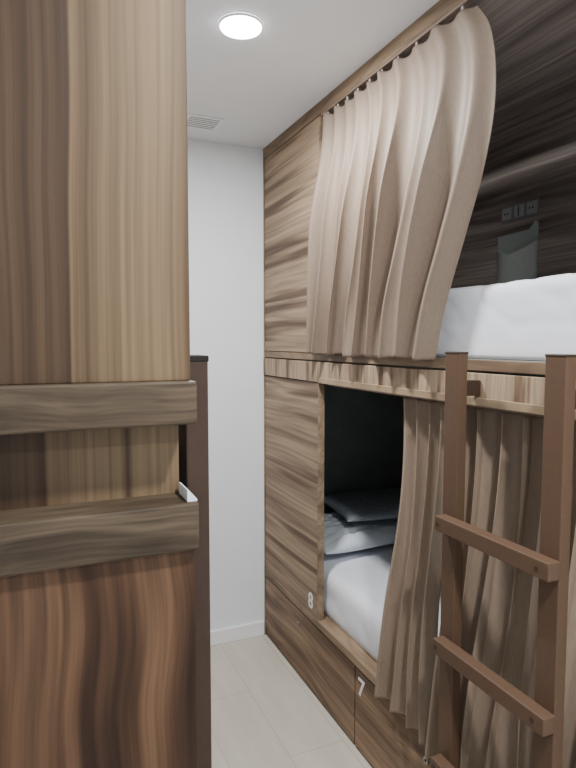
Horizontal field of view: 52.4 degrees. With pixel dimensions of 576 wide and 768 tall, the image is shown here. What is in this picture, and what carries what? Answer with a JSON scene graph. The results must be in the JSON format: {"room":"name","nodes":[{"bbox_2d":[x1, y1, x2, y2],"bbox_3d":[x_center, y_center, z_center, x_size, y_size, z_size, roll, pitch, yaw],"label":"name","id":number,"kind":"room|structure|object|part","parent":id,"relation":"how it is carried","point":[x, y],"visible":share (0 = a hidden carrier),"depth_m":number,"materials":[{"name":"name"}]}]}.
{"room":"dormitory","nodes":[
{"label":"dormitory","id":0,"kind":"room"},
{"bbox_2d":[187,139,269,632],"bbox_3d":[-0.746,0.089,2.807,3.550,2.500,0.120,-2,4,-23],"label":"wall","id":1,"kind":"structure","parent":0,"point":[226,268],"depth_m":2.93,"materials":[{"name":"white paint"}]},
{"bbox_2d":[210,620,263,645],"bbox_3d":[-0.531,1.298,2.914,0.880,0.075,0.014,-2,4,-23],"label":"baseboard","id":2,"kind":"structure","parent":1,"relation":"attached to","point":[239,632],"depth_m":3.02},
{"bbox_2d":[211,633,373,767],"bbox_3d":[0.188,1.530,0.748,3.550,0.080,4.820,-2,4,-23],"label":"floor","id":3,"kind":"structure","parent":0,"point":[264,714],"depth_m":2.41,"materials":[{"name":"beige tile"}]},
{"bbox_2d":[0,0,198,767],"bbox_3d":[-1.172,0.188,1.431,1.412,2.500,2.055,-2,4,-23],"label":"bunk bed","id":4,"kind":"object","parent":3,"relation":"on","point":[99,528],"visible":1,"depth_m":0.72,"materials":[{"name":"brown wood"}]},
{"bbox_3d":[-0.788,0.122,0.547,1.380,0.122,0.018,-2,4,-23],"label":"panel","id":5,"kind":"part","parent":4,"relation":"part of","materials":[{"name":"brown wood"}]},
{"bbox_3d":[-0.768,-0.489,0.465,1.386,1.010,0.025,-2,4,-23],"label":"panel","id":6,"kind":"part","parent":4,"relation":"part of","materials":[{"name":"brown wood"}]},
{"bbox_3d":[-0.768,0.042,0.508,1.391,0.056,0.065,-2,4,-23],"label":"rail","id":7,"kind":"part","parent":4,"relation":"part of","materials":[{"name":"brown wood"}]},
{"bbox_3d":[-0.767,0.867,0.562,1.389,1.270,0.025,-2,4,-23],"label":"panel","id":8,"kind":"part","parent":4,"relation":"part of","materials":[{"name":"brown wood"}]},
{"bbox_3d":[-0.767,0.204,0.520,1.392,0.063,0.065,-2,4,-23],"label":"rail","id":9,"kind":"part","parent":4,"relation":"part of","materials":[{"name":"brown wood"}]},
{"bbox_2d":[178,355,211,767],"bbox_3d":[-0.207,0.706,1.050,0.042,1.521,0.383,-2,4,-23],"label":"ladder","id":10,"kind":"object","parent":4,"relation":"attached to","point":[193,438],"visible":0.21,"depth_m":0.85,"materials":[{"name":"brown wood"}]},
{"bbox_2d":[263,0,575,767],"bbox_3d":[0.725,0.128,2.275,0.994,2.500,2.017,-2,4,-23],"label":"bunk bed","id":11,"kind":"object","parent":3,"relation":"on","point":[333,424],"visible":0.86,"depth_m":2.51,"materials":[{"name":"brown wood"}]},
{"bbox_3d":[0.012,-0.625,2.675,0.020,0.952,0.620,-2,4,-23],"label":"panel","id":12,"kind":"part","parent":11,"relation":"part of","materials":[{"name":"brown wood"}]},
{"bbox_3d":[0.012,0.480,2.754,0.020,1.012,0.620,-2,4,-23],"label":"panel","id":13,"kind":"part","parent":11,"relation":"part of","materials":[{"name":"brown wood"}]},
{"bbox_3d":[0.075,1.188,2.659,0.020,0.306,0.937,-2,4,-23],"label":"drawer","id":14,"kind":"part","parent":11,"relation":"part of","materials":[{"name":"brown wood"}]},
{"bbox_3d":[0.138,-0.603,2.386,0.026,0.954,0.013,-2,4,-23],"label":"panel trim","id":15,"kind":"part","parent":11,"relation":"part of","materials":[{"name":"brown wood"}]},
{"bbox_3d":[0.138,0.502,2.465,0.026,1.014,0.013,-2,4,-23],"label":"panel trim","id":16,"kind":"part","parent":11,"relation":"part of","materials":[{"name":"brown wood"}]},
{"bbox_3d":[0.284,-1.081,2.009,0.026,0.050,1.995,-2,4,-23],"label":"rail","id":17,"kind":"part","parent":11,"relation":"part of","materials":[{"name":"brown wood"}]},
{"bbox_2d":[324,544,440,661],"bbox_3d":[0.729,0.922,2.345,0.902,0.192,1.942,-2,4,-23],"label":"mattress","id":18,"kind":"object","parent":11,"relation":"on","point":[355,582],"visible":0.15,"depth_m":2.43,"materials":[{"name":"white fabric"}]},
{"bbox_2d":[324,511,397,554],"bbox_3d":[0.356,0.718,2.937,0.660,0.110,0.460,-2,5,-27],"label":"pillow","id":19,"kind":"object","parent":18,"relation":"on","point":[340,535],"visible":0.46,"depth_m":2.75,"materials":[{"name":"fabric"}]},
{"bbox_2d":[324,488,400,521],"bbox_3d":[0.475,0.603,2.981,0.560,0.082,0.440,-1,4,-17],"label":"folded blanket","id":20,"kind":"object","parent":19,"relation":"on","point":[372,504],"visible":0.66,"depth_m":2.87,"materials":[{"name":"grey fabric"}]},
{"bbox_3d":[0.451,1.250,1.790,0.020,0.306,0.945,-2,4,-23],"label":"drawer","id":21,"kind":"part","parent":11,"relation":"part of","materials":[{"name":"brown wood"}]},
{"bbox_2d":[306,6,495,360],"bbox_3d":[0.285,-0.563,1.925,0.103,0.956,1.010,-2,4,-23],"label":"curtain","id":22,"kind":"object","parent":11,"relation":"hanging from","point":[402,162],"visible":1,"depth_m":1.79,"materials":[{"name":"fabric"}]},
{"bbox_2d":[374,397,444,744],"bbox_3d":[0.398,0.564,1.840,0.120,1.024,0.292,-2,4,-23],"label":"curtain","id":23,"kind":"object","parent":11,"relation":"hanging from","point":[410,617],"visible":0.96,"depth_m":1.84,"materials":[{"name":"beige fabric"}]},
{"bbox_2d":[425,406,575,767],"bbox_3d":[0.563,0.598,1.483,0.153,1.040,0.531,-2,4,-23],"label":"curtain","id":24,"kind":"object","parent":11,"relation":"hanging from","point":[504,457],"visible":0.54,"depth_m":1.52,"materials":[{"name":"beige fabric"}]},
{"bbox_2d":[430,352,575,767],"bbox_3d":[0.510,0.683,1.417,0.123,1.515,0.386,-2,4,-23],"label":"ladder","id":25,"kind":"object","parent":11,"relation":"attached to","point":[544,715],"visible":1,"depth_m":1.27,"materials":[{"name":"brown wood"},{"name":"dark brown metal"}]},
{"bbox_3d":[0.435,0.674,1.564,0.030,1.512,0.054,-2,4,-23],"label":"post","id":26,"kind":"part","parent":25,"relation":"part of","materials":[{"name":"brown wood"}]},
{"bbox_3d":[0.565,0.695,1.265,0.030,1.512,0.054,-2,4,-23],"label":"post","id":27,"kind":"part","parent":25,"relation":"part of","materials":[{"name":"brown wood"}]},
{"bbox_2d":[436,273,575,360],"bbox_3d":[0.724,-0.220,2.262,0.912,0.206,1.938,-2,4,-23],"label":"mattress","id":28,"kind":"object","parent":11,"relation":"on","point":[529,319],"visible":0.45,"depth_m":1.48,"materials":[{"name":"white fabric"}]},
{"bbox_2d":[497,220,538,283],"bbox_3d":[1.026,-0.555,2.667,0.051,0.345,0.240,-2,4,-23],"label":"organizer","id":29,"kind":"object","parent":11,"relation":"attached to","point":[517,252],"visible":0.59,"depth_m":2.63,"materials":[{"name":"fabric"}]},
{"bbox_2d":[502,197,539,223],"bbox_3d":[1.048,-0.784,2.649,0.014,0.075,0.220,-2,4,-23],"label":"panel","id":30,"kind":"object","parent":11,"relation":"attached to","point":[528,208],"visible":1,"depth_m":2.63,"materials":[{"name":"black plastic"}]},
{"bbox_2d":[186,0,438,148],"bbox_3d":[0.188,-1.043,0.564,3.550,0.080,4.820,-2,4,-23],"label":"ceiling","id":31,"kind":"structure","parent":0,"point":[260,85],"depth_m":1.96,"materials":[{"name":"paint"}]},
{"bbox_2d":[187,113,223,130],"bbox_3d":[-0.376,-1.142,2.557,0.160,0.007,0.150,-2,4,-23],"label":"ceiling vent","id":32,"kind":"object","parent":31,"relation":"in","point":[195,121],"depth_m":2.54,"materials":[{"name":"white plastic"}]},
{"bbox_2d":[218,13,262,38],"bbox_3d":[-0.143,-1.084,1.776,0.136,0.010,0.136,-2,4,-23],"label":"recessed light","id":33,"kind":"object","parent":31,"relation":"in","point":[234,25],"depth_m":1.76,"materials":[{"name":"white plastic"}]}
]}

